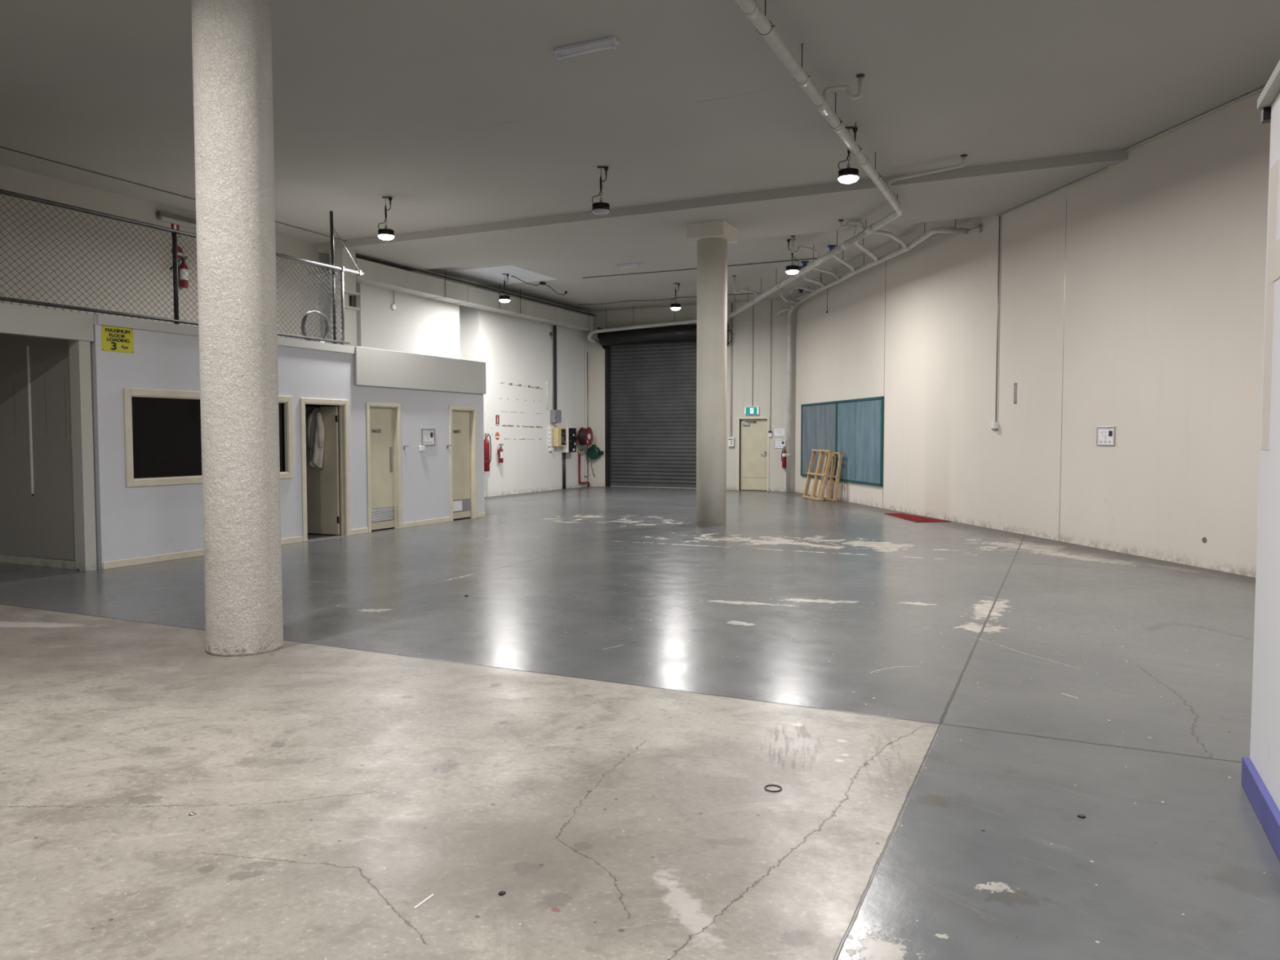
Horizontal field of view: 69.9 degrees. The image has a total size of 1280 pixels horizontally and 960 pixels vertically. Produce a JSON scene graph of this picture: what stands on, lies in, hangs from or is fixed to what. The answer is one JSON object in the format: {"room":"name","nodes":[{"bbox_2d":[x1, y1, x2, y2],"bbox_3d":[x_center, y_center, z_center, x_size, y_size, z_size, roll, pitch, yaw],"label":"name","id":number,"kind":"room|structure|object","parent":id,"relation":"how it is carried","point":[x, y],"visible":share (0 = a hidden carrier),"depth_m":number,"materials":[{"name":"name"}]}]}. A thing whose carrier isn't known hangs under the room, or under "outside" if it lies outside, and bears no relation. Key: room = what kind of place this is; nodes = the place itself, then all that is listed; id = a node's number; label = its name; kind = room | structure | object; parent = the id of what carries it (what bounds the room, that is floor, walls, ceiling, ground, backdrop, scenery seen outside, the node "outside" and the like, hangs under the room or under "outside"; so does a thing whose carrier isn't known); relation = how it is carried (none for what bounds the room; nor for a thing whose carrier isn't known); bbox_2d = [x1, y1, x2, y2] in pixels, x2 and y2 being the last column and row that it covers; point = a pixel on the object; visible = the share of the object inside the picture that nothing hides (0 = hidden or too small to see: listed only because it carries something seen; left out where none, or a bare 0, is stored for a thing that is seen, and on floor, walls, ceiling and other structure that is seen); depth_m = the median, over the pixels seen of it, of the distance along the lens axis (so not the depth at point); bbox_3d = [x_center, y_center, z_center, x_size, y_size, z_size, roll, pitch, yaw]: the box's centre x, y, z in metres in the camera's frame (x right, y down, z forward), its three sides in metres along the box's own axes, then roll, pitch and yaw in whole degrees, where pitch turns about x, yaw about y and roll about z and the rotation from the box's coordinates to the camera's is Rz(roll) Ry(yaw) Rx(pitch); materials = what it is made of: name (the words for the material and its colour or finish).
{"room":"empty warehouse","nodes":[
{"label":"empty warehouse","id":0,"kind":"room"},
{"bbox_2d":[0,333,75,561],"bbox_3d":[-7.903,-0.408,11.323,3.180,2.840,0.085,1,3,25],"label":"wall","id":1,"kind":"structure","parent":0,"point":[49,358],"depth_m":11.02,"materials":[{"name":"paint"}]},
{"bbox_2d":[26,346,34,495],"bbox_3d":[-7.300,-0.707,10.970,0.028,1.790,0.018,1,3,25],"label":"conduit","id":2,"kind":"object","parent":1,"relation":"attached to","point":[27,347],"visible":1,"depth_m":10.96,"materials":[{"name":"white plastic"}]},
{"bbox_2d":[0,555,79,569],"bbox_3d":[-7.929,0.970,11.346,3.170,0.085,0.018,1,3,25],"label":"baseboard","id":3,"kind":"structure","parent":1,"relation":"attached to","point":[3,558],"depth_m":11.01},
{"bbox_2d":[44,382,47,436],"bbox_3d":[-7.034,-0.866,10.846,0.006,0.700,0.002,1,3,25],"label":"joint","id":4,"kind":"object","parent":1,"relation":"attached to","point":[45,383],"visible":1,"depth_m":10.85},
{"bbox_2d":[34,484,75,560],"bbox_3d":[-6.881,0.504,10.838,0.860,0.865,0.008,1,3,25],"label":"panel","id":5,"kind":"object","parent":1,"relation":"attached to","point":[53,504],"visible":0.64,"depth_m":10.86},
{"bbox_2d":[0,302,96,324],"bbox_3d":[-9.122,-1.742,8.431,3.365,0.115,21.675,1,3,25],"label":"deck","id":6,"kind":"object","parent":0,"point":[94,315],"visible":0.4,"depth_m":10.33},
{"bbox_2d":[0,302,93,342],"bbox_3d":[-9.274,-1.439,4.236,0.115,0.305,13.930,1,3,25],"label":"beam","id":7,"kind":"structure","parent":6,"relation":"attached to","point":[18,320],"depth_m":10.02,"materials":[{"name":"paint"}]},
{"bbox_2d":[0,188,363,345],"bbox_3d":[-6.964,-2.892,10.102,0.935,2.021,10.231,1,3,25],"label":"fence","id":8,"kind":"object","parent":6,"relation":"on","point":[175,232],"visible":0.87,"depth_m":11.26,"materials":[{"name":"metal"}]},
{"bbox_2d":[301,310,329,342],"bbox_3d":[-4.975,-2.335,14.045,0.096,0.517,0.517,1,3,25],"label":"coil","id":9,"kind":"object","parent":6,"relation":"on","point":[308,313],"visible":0.66,"depth_m":14.00,"materials":[{"name":"metal"}]},
{"bbox_2d":[328,248,359,346],"bbox_3d":[-5.857,-3.392,18.143,0.390,2.240,0.440,1,3,25],"label":"pier","id":10,"kind":"object","parent":6,"relation":"on","point":[342,257],"visible":0.63,"depth_m":18.01,"materials":[{"name":"paint"}]},
{"bbox_2d":[349,295,351,306],"bbox_3d":[-5.952,-3.262,18.879,0.041,1.890,0.041,-3,4,-42],"label":"standpipe","id":11,"kind":"object","parent":6,"relation":"on","point":[350,296],"visible":0.02,"depth_m":18.84,"materials":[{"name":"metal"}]},
{"bbox_2d":[0,164,319,342],"bbox_3d":[-10.897,-1.535,8.855,0.200,5.330,20.920,1,3,25],"label":"wall","id":12,"kind":"structure","parent":0,"point":[11,179],"depth_m":14.11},
{"bbox_2d":[170,223,179,237],"bbox_3d":[-7.736,-4.202,15.248,0.004,0.300,0.150,1,3,25],"label":"fire sign","id":13,"kind":"object","parent":12,"relation":"attached to","point":[173,226],"visible":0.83,"depth_m":15.26,"materials":[{"name":"red plastic"}]},
{"bbox_2d":[155,211,196,229],"bbox_3d":[-7.436,-4.343,15.764,0.105,0.140,1.900,1,3,25],"label":"batten","id":14,"kind":"object","parent":12,"relation":"attached to","point":[162,216],"visible":0.52,"depth_m":15.16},
{"bbox_2d":[171,245,182,258],"bbox_3d":[-7.723,-3.804,15.294,0.004,0.220,0.220,1,3,25],"label":"round sign","id":15,"kind":"object","parent":12,"relation":"attached to","point":[180,252],"visible":0.53,"depth_m":15.32,"materials":[{"name":"red plastic"}]},
{"bbox_2d":[169,256,188,288],"bbox_3d":[-7.671,-3.464,15.214,0.180,0.508,0.354,1,3,25],"label":"fire extinguisher","id":16,"kind":"object","parent":12,"relation":"attached to","point":[184,276],"visible":0.87,"depth_m":15.26,"materials":[{"name":"red metal"}]},
{"bbox_2d":[89,315,484,569],"bbox_3d":[-6.093,-0.626,14.784,3.220,2.940,7.720,1,3,25],"label":"wall","id":17,"kind":"structure","parent":0,"point":[135,522],"depth_m":11.84,"materials":[{"name":"paint"}]},
{"bbox_2d":[101,324,133,353],"bbox_3d":[-6.152,-1.656,10.797,0.006,0.293,0.400,1,3,25],"label":"sign","id":18,"kind":"object","parent":17,"relation":"attached to","point":[114,339],"visible":1,"depth_m":10.79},
{"bbox_2d":[123,387,293,487],"bbox_3d":[-5.617,-0.561,12.094,0.122,1.180,2.600,1,3,25],"label":"window","id":19,"kind":"structure","parent":17,"relation":"in","point":[163,441],"depth_m":11.47,"materials":[{"name":"glass"}]},
{"bbox_2d":[96,314,355,353],"bbox_3d":[-5.361,-1.942,12.449,0.027,0.115,4.190,1,3,25],"label":"trim","id":20,"kind":"structure","parent":17,"relation":"attached to","point":[105,320],"depth_m":11.50,"materials":[{"name":"paint"}]},
{"bbox_2d":[102,512,485,569],"bbox_3d":[-4.623,0.833,14.177,0.016,0.085,7.720,1,3,25],"label":"baseboard","id":21,"kind":"structure","parent":17,"relation":"attached to","point":[144,560],"depth_m":11.71,"materials":[{"name":"beige paint"}]},
{"bbox_2d":[300,397,350,542],"bbox_3d":[-5.149,-0.175,14.049,0.930,2.110,0.970,1,3,25],"label":"door","id":22,"kind":"structure","parent":17,"relation":"in","point":[320,486],"depth_m":14.27,"materials":[{"name":"beige paint"}]},
{"bbox_2d":[306,405,324,467],"bbox_3d":[-5.037,-0.677,14.276,0.298,0.970,0.189,1,3,25],"label":"coat","id":23,"kind":"object","parent":22,"relation":"hanging from","point":[315,425],"visible":1,"depth_m":14.22,"materials":[{"name":"fabric"}]},
{"bbox_2d":[365,401,402,533],"bbox_3d":[-4.239,-0.220,15.062,0.120,2.102,0.824,1,3,25],"label":"door","id":24,"kind":"structure","parent":17,"relation":"in","point":[384,450],"depth_m":15.13,"materials":[{"name":"beige paint"}]},
{"bbox_2d":[353,346,485,394],"bbox_3d":[-3.715,-1.869,15.942,0.054,0.602,3.520,1,3,25],"label":"bulkhead","id":25,"kind":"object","parent":17,"relation":"attached to","point":[377,367],"depth_m":15.65,"materials":[{"name":"paint"}]},
{"bbox_2d":[419,445,425,451],"bbox_3d":[-3.778,-0.544,15.892,0.039,0.095,0.115,1,3,25],"label":"thermostat","id":26,"kind":"object","parent":17,"relation":"attached to","point":[421,447],"visible":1,"depth_m":15.87,"materials":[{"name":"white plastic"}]},
{"bbox_2d":[421,428,435,445],"bbox_3d":[-3.709,-0.752,16.054,0.018,0.300,0.360,1,3,25],"label":"framed notice","id":27,"kind":"object","parent":17,"relation":"attached to","point":[428,435],"visible":1,"depth_m":16.05,"materials":[{"name":"paper"}]},
{"bbox_2d":[448,405,477,521],"bbox_3d":[-3.319,-0.315,17.026,0.120,2.102,0.824,1,3,25],"label":"door","id":28,"kind":"structure","parent":17,"relation":"in","point":[462,420],"depth_m":17.11,"materials":[{"name":"beige paint"}]},
{"bbox_2d":[318,252,355,343],"bbox_3d":[-5.771,-2.125,21.033,0.250,5.330,5.550,1,3,25],"label":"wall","id":29,"kind":"structure","parent":0,"point":[322,258],"depth_m":19.01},
{"bbox_2d":[305,404,391,533],"bbox_3d":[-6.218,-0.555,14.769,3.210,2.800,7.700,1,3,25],"label":"door frame","id":30,"kind":"structure","parent":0,"point":[306,405],"depth_m":14.63,"materials":[{"name":"paint"}]},
{"bbox_2d":[355,270,459,359],"bbox_3d":[-5.139,-2.109,20.698,0.120,5.330,3.420,1,3,25],"label":"wall panel","id":31,"kind":"object","parent":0,"point":[419,325],"visible":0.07,"depth_m":20.42,"materials":[{"name":"paint"}]},
{"bbox_2d":[391,291,395,310],"bbox_3d":[-5.363,-3.902,19.954,0.030,0.415,0.150,1,3,25],"label":"wall sensor","id":32,"kind":"object","parent":31,"relation":"attached to","point":[393,305],"visible":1,"depth_m":19.94,"materials":[{"name":"white plastic"}]},
{"bbox_2d":[459,284,587,497],"bbox_3d":[-3.126,-2.350,25.674,0.703,5.330,5.690,1,3,25],"label":"wall","id":33,"kind":"structure","parent":0,"point":[515,350],"depth_m":24.92,"materials":[{"name":"paint"}]},
{"bbox_2d":[484,433,491,471],"bbox_3d":[-3.845,-0.693,23.107,0.251,0.948,0.187,-1,3,-28],"label":"fire extinguisher","id":34,"kind":"object","parent":33,"relation":"attached to","point":[487,456],"visible":0.84,"depth_m":23.02,"materials":[{"name":"red metal"}]},
{"bbox_2d":[495,414,499,425],"bbox_3d":[-3.684,-1.543,23.692,0.004,0.270,0.155,1,3,25],"label":"fire sign","id":35,"kind":"object","parent":33,"relation":"attached to","point":[497,417],"visible":1,"depth_m":23.69,"materials":[{"name":"red plastic"}]},
{"bbox_2d":[495,431,499,439],"bbox_3d":[-3.688,-1.138,23.703,0.004,0.200,0.200,1,3,25],"label":"round sign","id":36,"kind":"object","parent":33,"relation":"attached to","point":[497,434],"visible":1,"depth_m":23.71,"materials":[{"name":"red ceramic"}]},
{"bbox_2d":[497,444,503,462],"bbox_3d":[-3.605,-0.692,23.718,0.129,0.488,0.170,-2,3,-36],"label":"fire extinguisher","id":37,"kind":"object","parent":33,"relation":"attached to","point":[500,451],"visible":1,"depth_m":23.67,"materials":[{"name":"red metal"}]},
{"bbox_2d":[546,381,548,409],"bbox_3d":[-2.612,-2.395,25.890,0.050,0.800,0.060,1,3,25],"label":"conduit","id":38,"kind":"object","parent":33,"relation":"attached to","point":[547,382],"visible":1,"depth_m":25.87,"materials":[{"name":"white plastic"}]},
{"bbox_2d":[547,426,553,451],"bbox_3d":[-2.534,-1.170,26.070,0.090,0.695,0.195,1,3,25],"label":"bank","id":39,"kind":"object","parent":33,"relation":"attached to","point":[549,441],"visible":1,"depth_m":26.00,"materials":[{"name":"white plastic"}]},
{"bbox_2d":[551,324,556,409],"bbox_3d":[-2.452,-3.210,26.182,0.060,2.400,0.195,1,3,25],"label":"conduit","id":40,"kind":"object","parent":33,"relation":"attached to","point":[553,327],"visible":0.98,"depth_m":26.17,"materials":[{"name":"metal"}]},
{"bbox_2d":[550,409,561,426],"bbox_3d":[-2.403,-1.768,26.220,0.175,0.464,0.380,1,3,25],"label":"junction box","id":41,"kind":"object","parent":33,"relation":"attached to","point":[555,415],"visible":1,"depth_m":26.09,"materials":[{"name":"grey plastic"}]},
{"bbox_2d":[551,427,566,446],"bbox_3d":[-2.324,-1.237,26.375,0.208,0.540,0.480,1,3,25],"label":"meter box","id":42,"kind":"object","parent":33,"relation":"attached to","point":[559,434],"visible":1,"depth_m":26.20,"materials":[{"name":"beige plastic"}]},
{"bbox_2d":[562,452,565,488],"bbox_3d":[-2.222,-0.278,26.816,0.055,1.080,0.145,1,3,25],"label":"conduit","id":43,"kind":"object","parent":33,"relation":"attached to","point":[563,453],"visible":1,"depth_m":26.79,"materials":[{"name":"metal"}]},
{"bbox_2d":[561,427,578,452],"bbox_3d":[-2.052,-1.169,26.828,0.320,0.720,0.465,1,3,25],"label":"control panel","id":44,"kind":"object","parent":33,"relation":"attached to","point":[571,437],"visible":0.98,"depth_m":26.70,"materials":[{"name":"white plastic"}]},
{"bbox_2d":[584,444,585,486],"bbox_3d":[-1.686,-1.944,27.947,0.004,4.300,0.008,1,3,25],"label":"joint","id":45,"kind":"object","parent":33,"relation":"attached to","point":[584,445],"visible":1,"depth_m":28.02,"materials":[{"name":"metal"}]},
{"bbox_2d":[577,426,593,446],"bbox_3d":[-1.688,-1.303,27.522,0.386,0.570,0.581,1,3,25],"label":"hose reel","id":46,"kind":"object","parent":33,"relation":"attached to","point":[585,436],"visible":1,"depth_m":27.35,"materials":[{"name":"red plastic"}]},
{"bbox_2d":[583,352,588,480],"bbox_3d":[-1.649,-1.926,27.993,0.028,3.940,0.240,1,3,25],"label":"conduit","id":47,"kind":"object","parent":33,"relation":"attached to","point":[587,476],"visible":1,"depth_m":28.06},
{"bbox_2d":[0,486,1279,959],"bbox_3d":[4.084,1.263,8.234,29.478,0.200,32.650,1,3,25],"label":"floor","id":48,"kind":"structure","parent":0,"point":[592,735],"depth_m":4.64,"materials":[{"name":"grey concrete"}]},
{"bbox_2d":[68,340,97,571],"bbox_3d":[-6.413,-0.270,10.544,0.185,2.640,0.135,1,3,25],"label":"post","id":49,"kind":"object","parent":48,"relation":"on","point":[80,371],"visible":1,"depth_m":10.49,"materials":[{"name":"paint"}]},
{"bbox_2d":[191,0,283,656],"bbox_3d":[-2.902,-1.356,6.611,0.720,5.190,0.720,1,3,25],"label":"round column","id":50,"kind":"structure","parent":48,"relation":"on","point":[232,39],"depth_m":6.43,"materials":[{"name":"paint"}]},
{"bbox_2d":[413,893,434,908],"bbox_3d":[-0.724,1.412,3.071,0.006,0.002,0.100,1,3,25],"label":"paper scrap","id":51,"kind":"object","parent":48,"relation":"on","point":[431,895],"visible":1,"depth_m":3.07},
{"bbox_2d":[577,447,589,486],"bbox_3d":[-1.676,-0.390,27.837,0.147,1.207,0.660,1,3,25],"label":"supply pipe","id":52,"kind":"object","parent":48,"relation":"on","point":[580,450],"visible":1,"depth_m":27.59,"materials":[{"name":"red metal"}]},
{"bbox_2d":[686,220,737,525],"bbox_3d":[1.255,-1.813,16.038,0.680,5.190,0.720,1,3,25],"label":"round column","id":53,"kind":"structure","parent":48,"relation":"on","point":[712,238],"depth_m":15.83,"materials":[{"name":"paint"}]},
{"bbox_2d":[764,784,782,791],"bbox_3d":[0.589,1.363,4.052,0.078,0.005,0.078,1,3,25],"label":"metal ring","id":54,"kind":"object","parent":48,"relation":"on","point":[767,784],"visible":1,"depth_m":4.04,"materials":[{"name":"metal"}]},
{"bbox_2d":[777,302,795,492],"bbox_3d":[4.088,-2.213,25.023,0.368,5.120,0.864,-1,3,-23],"label":"downpipe","id":55,"kind":"object","parent":48,"relation":"on","point":[792,308],"visible":0.95,"depth_m":25.21,"materials":[{"name":"white plastic"}]},
{"bbox_2d":[802,448,833,501],"bbox_3d":[4.341,-0.136,22.391,0.357,1.215,1.220,0,3,-9],"label":"frame","id":56,"kind":"object","parent":48,"relation":"on","point":[817,473],"visible":1,"depth_m":22.35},
{"bbox_2d":[822,452,843,502],"bbox_3d":[4.609,-0.092,22.062,0.215,1.169,0.860,-1,3,-10],"label":"frame","id":57,"kind":"object","parent":48,"relation":"on","point":[834,454],"visible":0.66,"depth_m":21.90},
{"bbox_2d":[884,512,949,522],"bbox_3d":[5.162,0.713,17.444,0.663,0.008,1.862,0,3,-9],"label":"mat","id":58,"kind":"object","parent":48,"relation":"on","point":[908,517],"visible":1,"depth_m":17.12,"materials":[{"name":"carpet"}]},
{"bbox_2d":[0,0,1279,311],"bbox_3d":[4.084,-4.258,7.967,29.478,0.204,32.650,1,3,25],"label":"ceiling","id":59,"kind":"structure","parent":0,"point":[373,100],"depth_m":10.53,"materials":[{"name":"paint"}]},
{"bbox_2d":[0,0,344,90],"bbox_3d":[-0.665,-3.992,5.424,21.139,0.190,2.500,1,3,25],"label":"ceiling beam","id":60,"kind":"structure","parent":59,"relation":"attached to","point":[40,39],"depth_m":8.21,"materials":[{"name":"paint"}]},
{"bbox_2d":[0,146,346,241],"bbox_3d":[-10.050,-4.161,8.320,0.034,0.022,20.700,1,3,25],"label":"conduit","id":61,"kind":"object","parent":59,"relation":"attached to","point":[0,147],"visible":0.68,"depth_m":13.43,"materials":[{"name":"metal"}]},
{"bbox_2d":[377,196,394,239],"bbox_3d":[-4.024,-4.143,14.506,0.261,0.668,0.260,0,3,2],"label":"lamp","id":62,"kind":"object","parent":59,"relation":"hanging from","point":[385,233],"visible":1,"depth_m":14.46,"materials":[{"name":"metal"}]},
{"bbox_2d":[355,257,593,330],"bbox_3d":[-3.714,-4.559,22.830,0.496,0.642,10.016,1,3,25],"label":"beam","id":63,"kind":"structure","parent":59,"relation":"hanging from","point":[375,274],"depth_m":21.40,"materials":[{"name":"metal"}]},
{"bbox_2d":[355,253,596,316],"bbox_3d":[-3.486,-4.708,22.904,0.019,0.029,10.300,1,3,25],"label":"conduit","id":64,"kind":"object","parent":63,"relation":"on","point":[355,254],"visible":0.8,"depth_m":21.45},
{"bbox_2d":[406,266,594,315],"bbox_3d":[-3.495,-4.757,23.072,0.019,0.029,10.000,1,3,25],"label":"conduit","id":65,"kind":"object","parent":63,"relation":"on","point":[406,267],"visible":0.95,"depth_m":22.90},
{"bbox_2d":[498,273,510,302],"bbox_3d":[-3.160,-4.475,21.370,0.261,0.668,0.260,0,3,2],"label":"lamp","id":66,"kind":"object","parent":59,"relation":"hanging from","point":[504,299],"visible":1,"depth_m":21.32,"materials":[{"name":"metal"}]},
{"bbox_2d":[511,275,567,294],"bbox_3d":[-2.384,-4.795,22.736,0.240,0.178,2.697,1,3,24],"label":"cable","id":67,"kind":"object","parent":59,"relation":"attached to","point":[540,282],"visible":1,"depth_m":22.49,"materials":[{"name":"black plastic"}]},
{"bbox_2d":[553,35,619,59],"bbox_3d":[-0.517,-4.160,8.850,0.660,0.085,0.130,1,3,25],"label":"batten","id":68,"kind":"object","parent":59,"relation":"attached to","point":[609,42],"visible":1,"depth_m":8.81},
{"bbox_2d":[591,166,609,215],"bbox_3d":[-0.550,-4.063,12.872,0.261,0.668,0.260,0,3,2],"label":"lamp","id":69,"kind":"object","parent":59,"relation":"hanging from","point":[601,208],"visible":1,"depth_m":12.83,"materials":[{"name":"metal"}]},
{"bbox_2d":[615,262,643,269],"bbox_3d":[-0.238,-4.709,20.167,0.620,0.085,0.130,1,3,25],"label":"batten","id":70,"kind":"object","parent":59,"relation":"attached to","point":[633,264],"visible":1,"depth_m":20.14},
{"bbox_2d":[670,283,680,310],"bbox_3d":[0.881,-4.539,22.690,0.261,0.668,0.260,0,3,2],"label":"lamp","id":71,"kind":"object","parent":59,"relation":"hanging from","point":[675,306],"visible":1,"depth_m":22.64,"materials":[{"name":"metal"}]},
{"bbox_2d":[591,293,759,305],"bbox_3d":[0.686,-4.955,25.087,5.402,0.047,0.130,1,3,25],"label":"conduit","id":72,"kind":"object","parent":59,"relation":"attached to","point":[746,293],"visible":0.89,"depth_m":25.22,"materials":[{"name":"metal"}]},
{"bbox_2d":[582,257,817,278],"bbox_3d":[1.213,-4.765,20.672,5.700,0.019,0.046,1,3,25],"label":"conduit","id":73,"kind":"object","parent":59,"relation":"attached to","point":[811,258],"visible":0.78,"depth_m":20.75,"materials":[{"name":"metal"}]},
{"bbox_2d":[313,148,1128,271],"bbox_3d":[0.536,-4.514,16.193,14.176,0.190,2.550,1,3,25],"label":"ceiling beam","id":74,"kind":"structure","parent":59,"relation":"attached to","point":[992,189],"depth_m":15.27,"materials":[{"name":"paint"}]},
{"bbox_2d":[587,0,967,346],"bbox_3d":[0.428,-3.770,10.788,7.574,1.052,33.598,0,3,6],"label":"drain pipe","id":75,"kind":"object","parent":59,"relation":"hanging from","point":[751,9],"visible":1,"depth_m":11.45,"materials":[{"name":"white plastic"}]},
{"bbox_2d":[785,239,799,274],"bbox_3d":[2.929,-4.293,17.609,0.261,0.668,0.260,0,3,5],"label":"lamp","id":76,"kind":"object","parent":59,"relation":"hanging from","point":[790,269],"visible":0.92,"depth_m":17.55,"materials":[{"name":"metal"}]},
{"bbox_2d":[800,261,808,267],"bbox_3d":[3.576,-4.677,19.874,0.170,0.120,0.167,1,3,25],"label":"flange","id":77,"kind":"object","parent":59,"relation":"attached to","point":[804,263],"visible":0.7,"depth_m":19.83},
{"bbox_2d":[827,244,835,251],"bbox_3d":[3.816,-4.607,18.217,0.170,0.100,0.167,1,3,25],"label":"flange","id":78,"kind":"object","parent":59,"relation":"attached to","point":[831,246],"visible":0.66,"depth_m":18.17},
{"bbox_2d":[837,126,859,183],"bbox_3d":[2.557,-3.984,11.232,0.261,0.668,0.260,0,3,2],"label":"lamp","id":79,"kind":"object","parent":59,"relation":"hanging from","point":[846,175],"visible":0.9,"depth_m":11.18,"materials":[{"name":"metal"}]},
{"bbox_2d":[780,218,982,306],"bbox_3d":[3.990,-4.555,19.884,2.131,0.365,9.072,-1,3,-11],"label":"drain pipe","id":80,"kind":"object","parent":59,"relation":"hanging from","point":[911,246],"visible":0.87,"depth_m":18.00,"materials":[{"name":"white plastic"}]},
{"bbox_2d":[587,298,795,491],"bbox_3d":[1.120,-2.412,26.965,7.700,5.330,0.250,1,3,25],"label":"wall","id":81,"kind":"structure","parent":0,"point":[751,366],"depth_m":25.91,"materials":[{"name":"paint"}]},
{"bbox_2d":[586,444,604,476],"bbox_3d":[-1.436,-0.593,27.980,0.674,0.982,0.240,1,3,25],"label":"hose reel","id":82,"kind":"object","parent":81,"relation":"attached to","point":[593,452],"visible":1,"depth_m":27.85,"materials":[{"name":"green plastic"}]},
{"bbox_2d":[597,323,732,488],"bbox_3d":[0.728,-2.129,26.803,4.128,4.780,0.640,1,3,25],"label":"door","id":83,"kind":"structure","parent":81,"relation":"in","point":[651,372],"depth_m":27.22,"materials":[{"name":"paint"}]},
{"bbox_2d":[610,341,696,484],"bbox_3d":[0.676,-2.061,27.119,3.560,4.413,0.026,1,3,25],"label":"roller shutter","id":84,"kind":"object","parent":83,"relation":"hanging from","point":[653,386],"depth_m":27.25,"materials":[{"name":"metal"}]},
{"bbox_2d":[728,304,734,446],"bbox_3d":[2.605,-2.994,26.051,0.170,4.080,0.094,1,3,25],"label":"conduit","id":85,"kind":"object","parent":81,"relation":"attached to","point":[731,440],"visible":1,"depth_m":26.11,"materials":[{"name":"white plastic"}]},
{"bbox_2d":[745,398,759,414],"bbox_3d":[3.177,-2.070,25.839,0.386,0.438,0.073,1,3,25],"label":"exit sign","id":86,"kind":"object","parent":81,"relation":"attached to","point":[752,410],"depth_m":25.83,"materials":[{"name":"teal plastic"}]},
{"bbox_2d":[752,304,753,346],"bbox_3d":[3.186,-4.327,25.726,0.007,1.160,0.073,1,3,25],"label":"conduit","id":87,"kind":"object","parent":81,"relation":"attached to","point":[753,304],"depth_m":25.75,"materials":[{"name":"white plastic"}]},
{"bbox_2d":[737,417,769,491],"bbox_3d":[3.230,-0.738,25.985,0.940,2.080,0.160,1,3,25],"label":"door","id":88,"kind":"structure","parent":81,"relation":"in","point":[754,434],"depth_m":26.01,"materials":[{"name":"beige paint"}]},
{"bbox_2d":[768,308,772,436],"bbox_3d":[3.647,-3.106,25.576,0.095,3.810,0.060,1,3,25],"label":"conduit","id":89,"kind":"object","parent":81,"relation":"attached to","point":[770,432],"visible":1,"depth_m":25.56,"materials":[{"name":"white plastic"}]},
{"bbox_2d":[774,428,784,435],"bbox_3d":[3.893,-1.334,25.578,0.290,0.200,0.003,1,3,25],"label":"paper sheet","id":90,"kind":"object","parent":81,"relation":"attached to","point":[778,432],"visible":1,"depth_m":25.58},
{"bbox_2d":[773,439,786,448],"bbox_3d":[3.907,-1.009,25.579,0.330,0.245,0.018,1,3,25],"label":"framed notice","id":91,"kind":"object","parent":81,"relation":"attached to","point":[778,443],"visible":1,"depth_m":25.58,"materials":[{"name":"paper"}]},
{"bbox_2d":[781,446,786,467],"bbox_3d":[4.013,-0.637,25.469,0.170,0.608,0.129,-2,3,-36],"label":"fire extinguisher","id":92,"kind":"object","parent":81,"relation":"attached to","point":[784,452],"visible":1,"depth_m":25.42,"materials":[{"name":"red metal"}]},
{"bbox_2d":[795,89,1271,577],"bbox_3d":[7.462,-1.411,6.283,0.200,5.330,38.720,0,3,-9],"label":"wall","id":93,"kind":"structure","parent":0,"point":[1164,262],"depth_m":12.86,"materials":[{"name":"paint"}]},
{"bbox_2d":[800,395,884,486],"bbox_3d":[4.785,-0.951,22.215,0.050,1.930,5.210,0,3,-9],"label":"window","id":94,"kind":"structure","parent":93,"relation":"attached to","point":[854,428],"depth_m":21.51,"materials":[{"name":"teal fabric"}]},
{"bbox_2d":[882,290,885,503],"bbox_3d":[5.225,-2.090,19.589,0.006,5.200,0.012,0,3,-9],"label":"joint","id":95,"kind":"object","parent":93,"relation":"attached to","point":[885,291],"visible":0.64,"depth_m":19.58,"materials":[{"name":"metal"}]},
{"bbox_2d":[991,216,999,431],"bbox_3d":[5.890,-2.610,15.138,0.085,3.590,0.100,0,3,-9],"label":"conduit","id":96,"kind":"object","parent":93,"relation":"attached to","point":[994,425],"visible":0.93,"depth_m":15.15,"materials":[{"name":"white plastic"}]},
{"bbox_2d":[1013,382,1017,404],"bbox_3d":[6.013,-1.387,14.680,0.006,0.330,0.084,0,3,-9],"label":"plate","id":97,"kind":"object","parent":93,"relation":"attached to","point":[1015,384],"visible":1,"depth_m":14.68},
{"bbox_2d":[1058,199,1066,541],"bbox_3d":[6.211,-1.593,13.455,0.006,5.000,0.010,0,3,-9],"label":"joint","id":98,"kind":"object","parent":93,"relation":"attached to","point":[1066,199],"visible":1,"depth_m":13.45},
{"bbox_2d":[1096,426,1115,445],"bbox_3d":[6.360,-0.601,12.513,0.018,0.262,0.375,0,3,-9],"label":"framed notice","id":99,"kind":"object","parent":93,"relation":"attached to","point":[1105,435],"visible":1,"depth_m":12.51,"materials":[{"name":"metal"}]},
{"bbox_2d":[995,86,1264,217],"bbox_3d":[6.984,-4.089,8.348,0.023,0.164,13.800,0,3,-9],"label":"cable","id":100,"kind":"object","parent":93,"relation":"attached to","point":[1261,88],"visible":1,"depth_m":11.61,"materials":[{"name":"white plastic"}]},
{"bbox_2d":[1241,60,1279,861],"bbox_3d":[0.289,0.108,-1.307,0.205,3.030,11.870,1,3,25],"label":"wall","id":101,"kind":"structure","parent":0,"point":[1264,751],"depth_m":3.81,"materials":[{"name":"paint"}]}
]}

